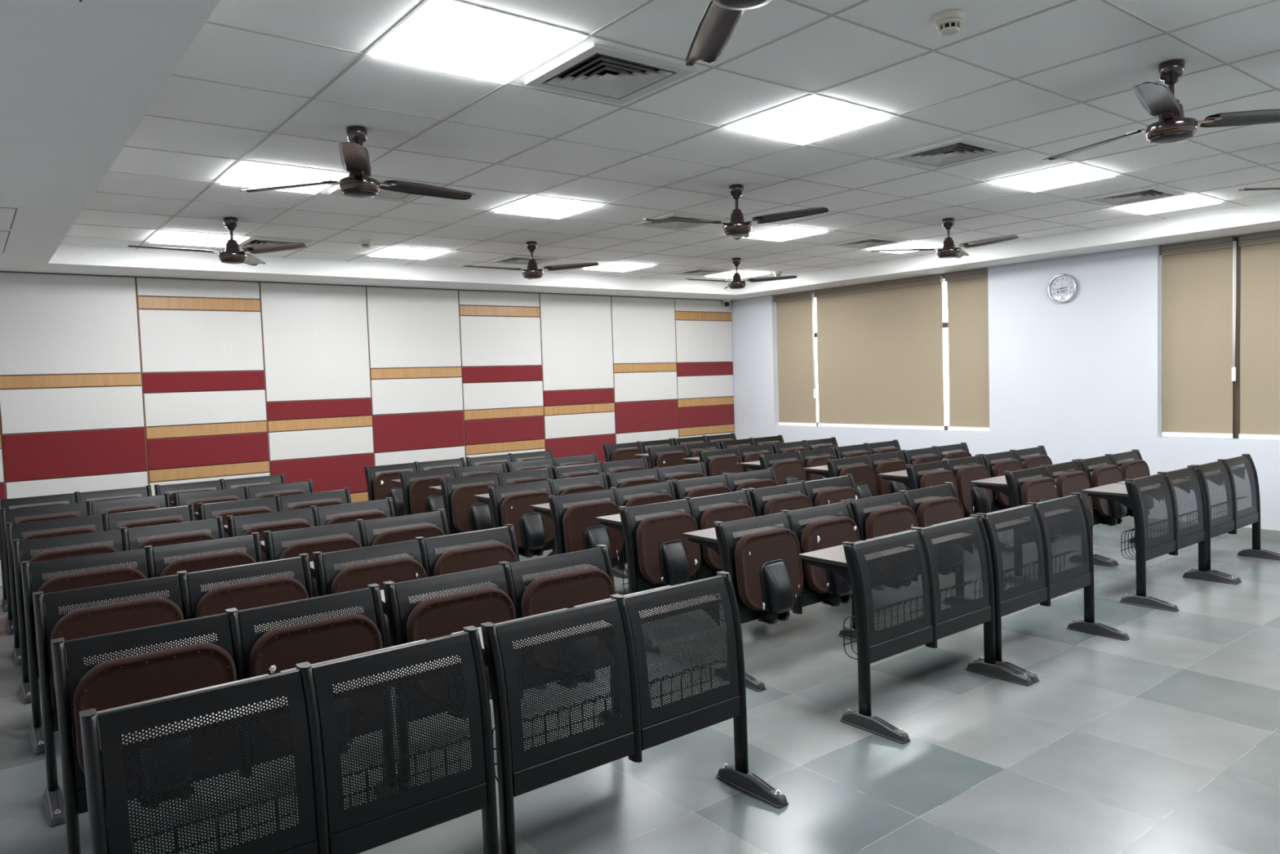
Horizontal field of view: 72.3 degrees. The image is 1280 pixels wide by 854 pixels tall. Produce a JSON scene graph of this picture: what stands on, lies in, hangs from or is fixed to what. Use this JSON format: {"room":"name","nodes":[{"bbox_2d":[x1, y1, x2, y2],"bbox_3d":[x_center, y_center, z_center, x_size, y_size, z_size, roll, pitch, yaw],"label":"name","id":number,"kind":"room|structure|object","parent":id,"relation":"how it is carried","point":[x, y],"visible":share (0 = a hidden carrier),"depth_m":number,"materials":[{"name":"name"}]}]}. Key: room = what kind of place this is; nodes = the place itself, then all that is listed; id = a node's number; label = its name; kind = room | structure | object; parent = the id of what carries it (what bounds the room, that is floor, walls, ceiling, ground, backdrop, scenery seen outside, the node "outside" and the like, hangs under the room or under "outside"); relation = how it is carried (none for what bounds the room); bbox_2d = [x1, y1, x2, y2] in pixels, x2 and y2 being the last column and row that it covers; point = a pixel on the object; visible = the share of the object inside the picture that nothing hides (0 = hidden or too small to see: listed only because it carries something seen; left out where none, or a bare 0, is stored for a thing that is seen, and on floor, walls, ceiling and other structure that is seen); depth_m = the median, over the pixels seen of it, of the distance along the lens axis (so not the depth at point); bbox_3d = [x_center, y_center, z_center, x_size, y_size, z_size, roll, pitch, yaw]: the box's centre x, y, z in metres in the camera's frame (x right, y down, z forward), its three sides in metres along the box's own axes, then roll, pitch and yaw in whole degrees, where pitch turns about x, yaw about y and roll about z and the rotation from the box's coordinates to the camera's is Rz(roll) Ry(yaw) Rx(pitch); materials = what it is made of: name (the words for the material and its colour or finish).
{"room":"lecture hall","nodes":[
{"label":"lecture hall","id":0,"kind":"room"},
{"bbox_2d":[0,271,734,559],"bbox_3d":[-2.602,-0.378,9.683,10.470,3.000,0.200,-4,4,-38],"label":"wall","id":1,"kind":"structure","parent":0,"point":[108,382],"depth_m":9.02,"materials":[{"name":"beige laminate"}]},
{"bbox_2d":[53,0,102,9],"bbox_3d":[-1.517,-1.128,1.779,0.835,0.006,1.050,-4,4,-38],"label":"access hatch","id":2,"kind":"object","parent":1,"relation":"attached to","point":[95,4],"visible":1,"depth_m":2.40,"materials":[{"name":"paint"}]},
{"bbox_2d":[0,520,1279,853],"bbox_3d":[0.928,1.325,5.300,10.470,0.150,11.530,-4,4,-38],"label":"floor","id":3,"kind":"structure","parent":0,"point":[1165,739],"depth_m":3.62,"materials":[{"name":"tile"}]},
{"bbox_2d":[0,484,151,612],"bbox_3d":[-4.406,0.927,6.921,1.067,0.814,0.340,-4,4,-38],"label":"bench","id":4,"kind":"object","parent":3,"relation":"on","point":[75,497],"visible":0.08,"depth_m":6.90,"materials":[{"name":"grey metal"}]},
{"bbox_2d":[0,493,170,634],"bbox_3d":[-3.994,0.943,6.392,1.067,0.814,0.600,-4,4,-38],"label":"bench","id":5,"kind":"object","parent":3,"relation":"on","point":[126,504],"visible":0.09,"depth_m":6.24,"materials":[{"name":"grey metal"}]},
{"bbox_2d":[4,503,195,666],"bbox_3d":[-3.457,0.963,5.702,1.067,0.814,0.600,-4,4,-38],"label":"bench","id":6,"kind":"object","parent":3,"relation":"on","point":[104,522],"visible":0.18,"depth_m":5.54,"materials":[{"name":"grey metal"}]},
{"bbox_2d":[11,515,225,704],"bbox_3d":[-2.947,0.982,5.047,1.067,0.814,0.600,-4,4,-38],"label":"bench","id":7,"kind":"object","parent":3,"relation":"on","point":[123,539],"visible":0.21,"depth_m":4.87,"materials":[{"name":"grey metal"}]},
{"bbox_2d":[20,532,262,755],"bbox_3d":[-2.444,1.001,4.400,1.067,0.814,0.600,-4,4,-38],"label":"bench","id":8,"kind":"object","parent":3,"relation":"on","point":[149,562],"visible":0.25,"depth_m":4.22,"materials":[{"name":"grey metal"}]},
{"bbox_2d":[32,552,314,826],"bbox_3d":[-1.934,1.020,3.745,1.067,0.814,0.600,-4,4,-38],"label":"bench","id":9,"kind":"object","parent":3,"relation":"on","point":[88,611],"visible":0.28,"depth_m":3.55,"materials":[{"name":"grey metal"}]},
{"bbox_2d":[154,473,285,506],"bbox_3d":[-3.562,0.864,7.576,1.067,0.814,0.340,-4,4,-38],"label":"bench","id":10,"kind":"object","parent":3,"relation":"on","point":[222,483],"visible":0.13,"depth_m":7.59,"materials":[{"name":"grey metal"}]},
{"bbox_2d":[50,583,398,853],"bbox_3d":[-1.409,1.040,3.071,1.067,0.814,0.600,-4,4,-38],"label":"bench","id":11,"kind":"object","parent":3,"relation":"on","point":[110,670],"visible":0.56,"depth_m":2.89,"materials":[{"name":"grey metal"}]},
{"bbox_2d":[170,479,314,520],"bbox_3d":[-3.151,0.879,7.047,1.067,0.814,0.600,-4,4,-38],"label":"bench","id":12,"kind":"object","parent":3,"relation":"on","point":[246,492],"visible":0.08,"depth_m":6.97,"materials":[{"name":"grey metal"}]},
{"bbox_2d":[195,487,351,537],"bbox_3d":[-2.613,0.899,6.357,1.067,0.814,0.600,-4,4,-38],"label":"bench","id":13,"kind":"object","parent":3,"relation":"on","point":[276,503],"visible":0.2,"depth_m":6.27,"materials":[{"name":"grey metal"}]},
{"bbox_2d":[79,625,498,853],"bbox_3d":[-0.915,1.059,2.436,1.067,0.814,0.600,-4,4,-38],"label":"desk","id":14,"kind":"object","parent":3,"relation":"on","point":[307,693],"visible":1,"depth_m":2.35,"materials":[{"name":"grey metal"}]},
{"bbox_2d":[223,497,395,561],"bbox_3d":[-2.103,0.919,5.702,1.067,0.814,0.600,-4,4,-38],"label":"bench","id":15,"kind":"object","parent":3,"relation":"on","point":[313,516],"visible":0.14,"depth_m":5.61,"materials":[{"name":"grey metal"}]},
{"bbox_2d":[260,508,448,596],"bbox_3d":[-1.600,0.938,5.055,1.067,0.814,0.600,-4,4,-38],"label":"bench","id":16,"kind":"object","parent":3,"relation":"on","point":[286,544],"visible":0.27,"depth_m":4.96,"materials":[{"name":"grey metal"}]},
{"bbox_2d":[364,457,466,515],"bbox_3d":[-2.153,0.756,8.694,1.067,0.814,0.340,-4,4,-38],"label":"bench","id":17,"kind":"object","parent":3,"relation":"on","point":[380,486],"visible":0.21,"depth_m":8.47,"materials":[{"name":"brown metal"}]},
{"bbox_2d":[309,523,546,742],"bbox_3d":[-1.090,0.957,4.400,1.067,0.814,0.600,-4,4,-38],"label":"bench","id":18,"kind":"object","parent":3,"relation":"on","point":[356,568],"visible":0.34,"depth_m":4.27,"materials":[{"name":"grey metal"}]},
{"bbox_2d":[390,462,506,524],"bbox_3d":[-1.711,0.773,8.127,1.067,0.814,0.600,-4,4,-38],"label":"bench","id":19,"kind":"object","parent":3,"relation":"on","point":[417,497],"visible":0.38,"depth_m":7.81,"materials":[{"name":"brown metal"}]},
{"bbox_2d":[428,466,555,555],"bbox_3d":[-1.201,0.792,7.472,1.067,0.814,0.600,-4,4,-38],"label":"bench","id":20,"kind":"object","parent":3,"relation":"on","point":[464,513],"visible":0.48,"depth_m":7.15,"materials":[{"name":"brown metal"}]},
{"bbox_2d":[380,544,622,789],"bbox_3d":[-0.565,0.977,3.726,1.067,0.814,0.600,-4,4,-38],"label":"bench","id":21,"kind":"object","parent":3,"relation":"on","point":[442,605],"visible":0.53,"depth_m":3.59,"materials":[{"name":"grey metal"}]},
{"bbox_2d":[465,449,553,471],"bbox_3d":[-1.309,0.693,9.349,1.067,0.814,0.340,-4,4,-38],"label":"bench","id":22,"kind":"object","parent":3,"relation":"on","point":[470,461],"visible":0.07,"depth_m":9.38,"materials":[{"name":"grey metal"}]},
{"bbox_2d":[493,453,598,476],"bbox_3d":[-0.867,0.710,8.781,1.067,0.814,0.600,-4,4,-38],"label":"bench","id":23,"kind":"object","parent":3,"relation":"on","point":[514,466],"visible":0.13,"depth_m":8.71,"materials":[{"name":"grey metal"}]},
{"bbox_2d":[474,472,627,578],"bbox_3d":[-0.698,0.811,6.825,1.067,0.814,0.600,-4,4,-38],"label":"bench","id":24,"kind":"object","parent":3,"relation":"on","point":[511,504],"visible":0.53,"depth_m":6.55,"materials":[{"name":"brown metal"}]},
{"bbox_2d":[539,457,648,484],"bbox_3d":[-0.358,0.729,8.127,1.067,0.814,0.600,-4,4,-38],"label":"bench","id":25,"kind":"object","parent":3,"relation":"on","point":[580,470],"visible":0.11,"depth_m":8.05,"materials":[{"name":"grey metal"}]},
{"bbox_2d":[530,480,675,568],"bbox_3d":[-0.182,0.831,6.162,1.067,0.814,0.600,-4,4,-38],"label":"bench","id":26,"kind":"object","parent":3,"relation":"on","point":[573,516],"visible":0.55,"depth_m":5.91,"materials":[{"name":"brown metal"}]},
{"bbox_2d":[450,570,788,853],"bbox_3d":[-0.071,0.995,3.091,1.067,0.814,0.600,-4,4,-38],"label":"desk","id":27,"kind":"object","parent":3,"relation":"on","point":[642,726],"visible":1,"depth_m":2.98,"materials":[{"name":"grey metal"}]},
{"bbox_2d":[602,438,674,468],"bbox_3d":[0.073,0.583,10.536,1.067,0.814,0.340,-4,4,-38],"label":"bench","id":28,"kind":"object","parent":3,"relation":"on","point":[611,453],"visible":0.17,"depth_m":10.41,"materials":[{"name":"grey metal"}]},
{"bbox_2d":[588,462,706,573],"bbox_3d":[0.146,0.748,7.480,1.067,0.814,0.600,-4,4,-38],"label":"bench","id":29,"kind":"object","parent":3,"relation":"on","point":[655,475],"visible":0.11,"depth_m":7.39,"materials":[{"name":"grey metal"}]},
{"bbox_2d":[595,488,755,653],"bbox_3d":[0.303,0.849,5.539,1.067,0.814,0.600,-4,4,-38],"label":"bench","id":30,"kind":"object","parent":3,"relation":"on","point":[658,553],"visible":0.69,"depth_m":5.27,"materials":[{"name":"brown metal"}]},
{"bbox_2d":[633,440,720,472],"bbox_3d":[0.509,0.599,9.976,1.067,0.814,0.600,-4,4,-38],"label":"bench","id":31,"kind":"object","parent":3,"relation":"on","point":[669,455],"visible":0.4,"depth_m":9.76,"materials":[{"name":"grey metal"}]},
{"bbox_2d":[672,432,736,448],"bbox_3d":[0.917,0.519,11.191,1.067,0.814,0.340,-4,4,-38],"label":"bench","id":32,"kind":"object","parent":3,"relation":"on","point":[731,436],"visible":0.08,"depth_m":11.22,"materials":[{"name":"grey metal"}]},
{"bbox_2d":[652,467,777,515],"bbox_3d":[0.662,0.767,6.817,1.067,0.814,0.600,-4,4,-38],"label":"bench","id":33,"kind":"object","parent":3,"relation":"on","point":[725,482],"visible":0.24,"depth_m":6.72,"materials":[{"name":"grey metal"}]},
{"bbox_2d":[682,443,774,488],"bbox_3d":[1.025,0.619,9.313,1.067,0.814,0.600,-4,4,-38],"label":"bench","id":34,"kind":"object","parent":3,"relation":"on","point":[716,462],"visible":0.38,"depth_m":9.11,"materials":[{"name":"grey metal"}]},
{"bbox_2d":[704,435,784,457],"bbox_3d":[1.353,0.536,10.631,1.067,0.814,0.600,-4,4,-38],"label":"bench","id":35,"kind":"object","parent":3,"relation":"on","point":[749,442],"visible":0.1,"depth_m":10.56,"materials":[{"name":"grey metal"}]},
{"bbox_2d":[682,499,859,691],"bbox_3d":[0.813,0.868,4.884,1.067,0.814,0.600,-4,4,-38],"label":"bench","id":36,"kind":"object","parent":3,"relation":"on","point":[769,579],"visible":0.83,"depth_m":4.67,"materials":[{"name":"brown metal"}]},
{"bbox_2d":[739,446,836,496],"bbox_3d":[1.553,0.639,8.635,1.067,0.814,0.600,-4,4,-38],"label":"bench","id":37,"kind":"object","parent":3,"relation":"on","point":[788,467],"visible":0.51,"depth_m":8.45,"materials":[{"name":"grey metal"}]},
{"bbox_2d":[755,436,838,453],"bbox_3d":[1.869,0.555,9.968,1.067,0.814,0.600,-4,4,-38],"label":"bench","id":38,"kind":"object","parent":3,"relation":"on","point":[803,445],"visible":0.22,"depth_m":9.89,"materials":[{"name":"grey metal"}]},
{"bbox_2d":[729,474,883,590],"bbox_3d":[1.147,0.786,6.194,1.067,0.814,0.600,-4,4,-38],"label":"bench","id":39,"kind":"object","parent":3,"relation":"on","point":[800,495],"visible":0.36,"depth_m":6.08,"materials":[{"name":"grey metal"}]},
{"bbox_2d":[804,450,911,518],"bbox_3d":[2.056,0.658,7.988,1.067,0.814,0.600,-4,4,-38],"label":"bench","id":40,"kind":"object","parent":3,"relation":"on","point":[868,483],"visible":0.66,"depth_m":7.84,"materials":[{"name":"grey metal"}]},
{"bbox_2d":[816,439,901,471],"bbox_3d":[2.397,0.575,9.290,1.067,0.814,0.600,-4,4,-38],"label":"bench","id":41,"kind":"object","parent":3,"relation":"on","point":[853,451],"visible":0.17,"depth_m":9.21,"materials":[{"name":"grey metal"}]},
{"bbox_2d":[831,481,967,631],"bbox_3d":[1.657,0.805,5.539,1.067,0.814,0.600,-4,4,-38],"label":"bench","id":42,"kind":"object","parent":3,"relation":"on","point":[892,513],"visible":0.49,"depth_m":5.39,"materials":[{"name":"grey metal"}]},
{"bbox_2d":[798,514,1032,743],"bbox_3d":[1.329,0.888,4.221,1.067,0.814,0.600,-4,4,-38],"label":"desk","id":43,"kind":"object","parent":3,"relation":"on","point":[916,546],"visible":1,"depth_m":4.09,"materials":[{"name":"grey metal"}]},
{"bbox_2d":[885,442,972,479],"bbox_3d":[2.900,0.594,8.643,1.067,0.814,0.600,-4,4,-38],"label":"bench","id":44,"kind":"object","parent":3,"relation":"on","point":[935,453],"visible":0.23,"depth_m":8.55,"materials":[{"name":"grey metal"}]},
{"bbox_2d":[878,454,1011,551],"bbox_3d":[2.554,0.676,7.349,1.067,0.814,0.600,-4,4,-38],"label":"bench","id":45,"kind":"object","parent":3,"relation":"on","point":[974,500],"visible":0.63,"depth_m":7.27,"materials":[{"name":"grey metal"}]},
{"bbox_2d":[966,445,1072,551],"bbox_3d":[3.398,0.613,8.004,1.067,0.814,0.600,-4,4,-38],"label":"bench","id":46,"kind":"object","parent":3,"relation":"on","point":[1012,460],"visible":0.35,"depth_m":7.77,"materials":[{"name":"grey metal"}]},
{"bbox_2d":[931,492,1129,683],"bbox_3d":[2.172,0.824,4.876,1.067,0.814,0.600,-4,4,-38],"label":"desk","id":47,"kind":"object","parent":3,"relation":"on","point":[1029,520],"visible":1,"depth_m":4.79,"materials":[{"name":"grey metal"}]},
{"bbox_2d":[970,459,1115,585],"bbox_3d":[3.070,0.696,6.686,1.067,0.814,0.600,-4,4,-38],"label":"bench","id":48,"kind":"object","parent":3,"relation":"on","point":[1038,484],"visible":0.56,"depth_m":6.54,"materials":[{"name":"grey metal"}]},
{"bbox_2d":[1064,448,1154,565],"bbox_3d":[3.913,0.633,7.341,1.067,0.814,0.600,-4,4,-38],"label":"bench","id":49,"kind":"object","parent":3,"relation":"on","point":[1108,468],"visible":0.52,"depth_m":7.07,"materials":[{"name":"grey metal"}]},
{"bbox_2d":[1081,465,1238,612],"bbox_3d":[3.579,0.715,6.032,1.067,0.814,0.600,-4,4,-38],"label":"desk","id":50,"kind":"object","parent":3,"relation":"on","point":[1161,486],"visible":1,"depth_m":5.89,"materials":[{"name":"grey metal"}]},
{"bbox_2d":[1153,453,1279,582],"bbox_3d":[4.423,0.652,6.687,1.067,0.814,0.600,-4,4,-38],"label":"desk","id":51,"kind":"object","parent":3,"relation":"on","point":[1220,472],"visible":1,"depth_m":6.63,"materials":[{"name":"grey metal"}]},
{"bbox_2d":[0,0,1279,300],"bbox_3d":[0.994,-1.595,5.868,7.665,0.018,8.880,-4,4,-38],"label":"ceiling","id":52,"kind":"structure","parent":0,"point":[283,82],"depth_m":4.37,"materials":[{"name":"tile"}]},
{"bbox_2d":[0,229,18,253],"bbox_3d":[-4.655,-1.246,5.810,0.835,0.006,1.090,-4,4,-38],"label":"access hatch","id":53,"kind":"object","parent":52,"relation":"in","point":[7,237],"visible":1,"depth_m":5.93,"materials":[{"name":"paint"}]},
{"bbox_2d":[0,205,27,230],"bbox_3d":[-4.056,-1.224,5.041,0.835,0.006,0.820,-4,4,-38],"label":"access hatch","id":54,"kind":"object","parent":52,"relation":"in","point":[11,218],"visible":1,"depth_m":5.20,"materials":[{"name":"paint"}]},
{"bbox_2d":[145,230,243,247],"bbox_3d":[-3.546,-1.492,6.976,0.600,0.018,0.600,-4,4,-38],"label":"recessed light","id":55,"kind":"object","parent":52,"relation":"in","point":[162,237],"visible":0.83,"depth_m":6.90,"materials":[{"name":"white plastic"}]},
{"bbox_2d":[127,217,306,266],"bbox_3d":[-2.763,-1.323,6.170,1.007,0.319,1.144,-1,3,22],"label":"ceiling fan","id":56,"kind":"object","parent":52,"relation":"hanging from","point":[232,255],"visible":1,"depth_m":6.16,"materials":[{"name":"brown metal"}]},
{"bbox_2d":[238,236,312,250],"bbox_3d":[-3.075,-1.594,7.340,0.496,0.137,0.496,-4,4,-38],"label":"ceiling vent","id":57,"kind":"object","parent":52,"relation":"in","point":[250,242],"visible":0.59,"depth_m":7.25,"materials":[{"name":"metal"}]},
{"bbox_2d":[214,160,349,194],"bbox_3d":[-2.072,-1.437,5.083,0.600,0.018,0.600,-4,4,-38],"label":"recessed light","id":58,"kind":"object","parent":52,"relation":"in","point":[247,174],"visible":0.76,"depth_m":5.00,"materials":[{"name":"white plastic"}]},
{"bbox_2d":[240,125,475,199],"bbox_3d":[-1.245,-1.269,4.278,1.144,0.319,1.007,1,4,44],"label":"ceiling fan","id":59,"kind":"object","parent":52,"relation":"hanging from","point":[355,159],"visible":1,"depth_m":4.14,"materials":[{"name":"brown metal"}]},
{"bbox_2d":[359,239,372,248],"bbox_3d":[-2.297,-1.532,7.339,0.106,0.060,0.106,-4,4,-38],"label":"smoke detector","id":60,"kind":"object","parent":52,"relation":"attached to","point":[365,243],"visible":1,"depth_m":7.31,"materials":[{"name":"beige plastic"}]},
{"bbox_2d":[328,177,436,201],"bbox_3d":[-1.601,-1.538,5.447,0.496,0.137,0.496,-4,4,-38],"label":"ceiling vent","id":61,"kind":"object","parent":52,"relation":"in","point":[382,194],"visible":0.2,"depth_m":5.59,"materials":[{"name":"metal"}]},
{"bbox_2d":[365,245,452,259],"bbox_3d":[-2.127,-1.599,8.078,0.600,0.018,0.600,-4,4,-38],"label":"recessed light","id":62,"kind":"object","parent":52,"relation":"in","point":[391,251],"visible":1,"depth_m":8.01,"materials":[{"name":"white plastic"}]},
{"bbox_2d":[364,0,590,84],"bbox_3d":[-0.599,-1.381,3.189,0.600,0.018,0.600,-4,4,-38],"label":"recessed light","id":63,"kind":"object","parent":52,"relation":"in","point":[452,37],"visible":1,"depth_m":3.13,"materials":[{"name":"white plastic"}]},
{"bbox_2d":[488,255,556,265],"bbox_3d":[-1.183,-1.736,8.809,0.496,0.137,0.496,-4,4,-38],"label":"ceiling vent","id":64,"kind":"object","parent":52,"relation":"in","point":[512,260],"visible":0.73,"depth_m":8.78,"materials":[{"name":"metal"}]},
{"bbox_2d":[462,241,599,279],"bbox_3d":[-0.819,-1.468,7.663,1.007,0.319,1.144,0,3,24],"label":"ceiling fan","id":65,"kind":"object","parent":52,"relation":"hanging from","point":[532,272],"visible":1,"depth_m":7.65,"materials":[{"name":"brown metal"}]},
{"bbox_2d":[490,195,605,218],"bbox_3d":[-0.653,-1.543,6.185,0.600,0.018,0.600,-4,4,-38],"label":"recessed light","id":66,"kind":"object","parent":52,"relation":"in","point":[536,206],"visible":1,"depth_m":6.12,"materials":[{"name":"white plastic"}]},
{"bbox_2d":[524,43,695,104],"bbox_3d":[-0.128,-1.482,3.553,0.496,0.137,0.496,-4,4,-38],"label":"ceiling vent","id":67,"kind":"object","parent":52,"relation":"in","point":[598,72],"visible":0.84,"depth_m":3.58,"materials":[{"name":"metal"}]},
{"bbox_2d":[581,261,656,271],"bbox_3d":[-0.234,-1.741,9.547,0.600,0.018,0.600,-4,4,-38],"label":"recessed light","id":68,"kind":"object","parent":52,"relation":"in","point":[615,266],"visible":0.93,"depth_m":9.48,"materials":[{"name":"white plastic"}]},
{"bbox_2d":[633,213,721,230],"bbox_3d":[0.291,-1.680,6.915,0.496,0.137,0.496,-4,4,-38],"label":"ceiling vent","id":69,"kind":"object","parent":52,"relation":"in","point":[672,225],"visible":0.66,"depth_m":6.91,"materials":[{"name":"metal"}]},
{"bbox_2d":[671,267,730,275],"bbox_3d":[0.710,-1.878,10.278,0.496,0.137,0.496,-4,4,-38],"label":"ceiling vent","id":70,"kind":"object","parent":52,"relation":"in","point":[695,272],"visible":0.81,"depth_m":10.25,"materials":[{"name":"metal"}]},
{"bbox_2d":[684,0,772,66],"bbox_3d":[0.231,-1.207,2.271,1.144,0.319,1.007,-2,3,-6],"label":"ceiling fan","id":71,"kind":"object","parent":52,"relation":"hanging from","point":[720,20],"visible":1,"depth_m":2.51,"materials":[{"name":"brown metal"}]},
{"bbox_2d":[643,184,828,239],"bbox_3d":[0.742,-1.407,5.618,1.007,0.319,1.144,1,4,39],"label":"ceiling fan","id":72,"kind":"object","parent":52,"relation":"hanging from","point":[737,228],"visible":1,"depth_m":5.62,"materials":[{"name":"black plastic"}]},
{"bbox_2d":[705,270,770,278],"bbox_3d":[1.185,-1.848,10.649,0.600,0.018,0.600,-4,4,-38],"label":"recessed light","id":73,"kind":"object","parent":52,"relation":"in","point":[743,273],"visible":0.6,"depth_m":10.57,"materials":[{"name":"white plastic"}]},
{"bbox_2d":[685,257,797,288],"bbox_3d":[1.146,-1.614,9.159,1.007,0.319,1.144,0,4,27],"label":"ceiling fan","id":74,"kind":"object","parent":52,"relation":"hanging from","point":[736,283],"visible":1,"depth_m":9.15,"materials":[{"name":"brown metal"}]},
{"bbox_2d":[745,225,831,241],"bbox_3d":[1.240,-1.686,7.654,0.600,0.018,0.600,-4,4,-38],"label":"recessed light","id":75,"kind":"object","parent":52,"relation":"in","point":[781,233],"visible":0.83,"depth_m":7.58,"materials":[{"name":"white plastic"}]},
{"bbox_2d":[720,93,896,145],"bbox_3d":[0.821,-1.488,4.291,0.600,0.018,0.600,-4,4,-38],"label":"recessed light","id":76,"kind":"object","parent":52,"relation":"in","point":[814,117],"visible":1,"depth_m":4.23,"materials":[{"name":"white plastic"}]},
{"bbox_2d":[831,236,906,248],"bbox_3d":[2.184,-1.822,8.384,0.496,0.137,0.496,-4,4,-38],"label":"ceiling vent","id":77,"kind":"object","parent":52,"relation":"in","point":[873,242],"visible":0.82,"depth_m":8.37,"materials":[{"name":"metal"}]},
{"bbox_2d":[865,240,942,253],"bbox_3d":[2.659,-1.792,8.755,0.600,0.018,0.600,-4,4,-38],"label":"recessed light","id":78,"kind":"object","parent":52,"relation":"in","point":[911,244],"visible":0.66,"depth_m":8.64,"materials":[{"name":"white plastic"}]},
{"bbox_2d":[869,217,1018,258],"bbox_3d":[2.618,-1.550,7.107,1.144,0.319,1.007,-4,4,-30],"label":"ceiling fan","id":79,"kind":"object","parent":52,"relation":"hanging from","point":[948,250],"visible":1,"depth_m":7.18,"materials":[{"name":"brown metal"}]},
{"bbox_2d":[885,137,1012,169],"bbox_3d":[1.765,-1.625,5.022,0.496,0.137,0.496,-4,4,-38],"label":"ceiling vent","id":80,"kind":"object","parent":52,"relation":"in","point":[962,149],"visible":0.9,"depth_m":5.02,"materials":[{"name":"metal"}]},
{"bbox_2d":[933,8,965,35],"bbox_3d":[1.082,-1.408,3.064,0.106,0.060,0.106,-4,4,-38],"label":"smoke detector","id":81,"kind":"object","parent":52,"relation":"attached to","point":[948,22],"visible":1,"depth_m":3.04,"materials":[{"name":"beige plastic"}]},
{"bbox_2d":[986,162,1119,192],"bbox_3d":[2.713,-1.630,5.760,0.600,0.018,0.600,-4,4,-38],"label":"recessed light","id":82,"kind":"object","parent":52,"relation":"in","point":[1075,173],"visible":1,"depth_m":5.70,"materials":[{"name":"white plastic"}]},
{"bbox_2d":[1084,186,1184,206],"bbox_3d":[3.658,-1.767,6.491,0.496,0.137,0.496,-4,4,-38],"label":"ceiling vent","id":83,"kind":"object","parent":52,"relation":"in","point":[1154,193],"visible":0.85,"depth_m":6.49,"materials":[{"name":"metal"}]},
{"bbox_2d":[1040,59,1279,161],"bbox_3d":[2.344,-1.350,3.621,1.007,0.319,1.144,-1,3,7],"label":"ceiling fan","id":84,"kind":"object","parent":52,"relation":"hanging from","point":[1158,100],"visible":1,"depth_m":3.59,"materials":[{"name":"brown metal"}]},
{"bbox_2d":[1111,193,1226,214],"bbox_3d":[4.133,-1.737,6.862,0.600,0.018,0.600,-4,4,-38],"label":"recessed light","id":85,"kind":"object","parent":52,"relation":"in","point":[1193,200],"visible":0.97,"depth_m":6.80,"materials":[{"name":"white plastic"}]},
{"bbox_2d":[1237,187,1279,191],"bbox_3d":[4.020,-1.488,5.154,1.007,0.319,1.144,-2,3,-4],"label":"ceiling fan","id":86,"kind":"object","parent":52,"relation":"hanging from","point":[1255,188],"visible":1,"depth_m":5.11,"materials":[{"name":"black plastic"}]},
{"bbox_2d":[731,229,1279,530],"bbox_3d":[4.917,-0.544,8.238,0.240,3.000,11.352,-4,4,-38],"label":"wall","id":87,"kind":"structure","parent":0,"point":[1081,377],"depth_m":8.83,"materials":[{"name":"paint"}]},
{"bbox_2d":[773,290,817,426],"bbox_3d":[2.095,-0.903,11.757,0.077,1.780,0.696,-4,4,-38],"label":"roller blind","id":88,"kind":"object","parent":87,"relation":"attached to","point":[794,311],"visible":1,"depth_m":11.76,"materials":[{"name":"fabric"}]},
{"bbox_2d":[814,274,949,430],"bbox_3d":[2.932,-0.879,10.845,0.050,1.784,3.180,-4,4,-38],"label":"window","id":89,"kind":"structure","parent":87,"relation":"in","point":[944,324],"depth_m":10.09,"materials":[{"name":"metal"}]},
{"bbox_2d":[813,273,944,430],"bbox_3d":[2.889,-0.874,10.744,0.068,1.780,1.860,-4,4,-38],"label":"roller blind","id":90,"kind":"object","parent":89,"relation":"attached to","point":[880,344],"visible":1,"depth_m":10.67,"materials":[{"name":"fabric"}]},
{"bbox_2d":[944,267,989,431],"bbox_3d":[3.662,-0.845,9.752,0.068,1.780,0.547,-4,4,-38],"label":"roller blind","id":91,"kind":"object","parent":87,"relation":"attached to","point":[966,290],"visible":1,"depth_m":9.76,"materials":[{"name":"fabric"}]},
{"bbox_2d":[1047,273,1077,302],"bbox_3d":[4.239,-1.391,8.799,0.042,0.290,0.290,-4,4,-38],"label":"wall clock","id":92,"kind":"object","parent":87,"relation":"attached to","point":[1063,287],"visible":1,"depth_m":8.79,"materials":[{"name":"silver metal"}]},
{"bbox_2d":[1160,235,1235,438],"bbox_3d":[5.060,-0.791,7.947,0.077,1.780,0.611,-4,4,-38],"label":"roller blind","id":93,"kind":"object","parent":87,"relation":"attached to","point":[1199,276],"visible":1,"depth_m":7.95,"materials":[{"name":"fabric"}]},
{"bbox_2d":[1115,515,1279,542],"bbox_3d":[4.813,0.909,8.307,0.012,0.098,11.122,-4,4,-38],"label":"baseboard","id":94,"kind":"structure","parent":87,"relation":"attached to","point":[1267,535],"depth_m":7.67,"materials":[{"name":"grey stone"}]},
{"bbox_2d":[1232,236,1240,438],"bbox_3d":[5.745,-0.773,7.231,0.050,1.784,2.598,-4,4,-38],"label":"window","id":95,"kind":"structure","parent":87,"relation":"in","point":[1236,384],"depth_m":7.77,"materials":[{"name":"brown metal"}]},
{"bbox_2d":[1238,229,1279,439],"bbox_3d":[5.859,-0.762,6.929,0.068,1.780,1.940,-4,4,-38],"label":"roller blind","id":96,"kind":"object","parent":87,"relation":"attached to","point":[1260,319],"visible":1,"depth_m":7.57,"materials":[{"name":"fabric"}]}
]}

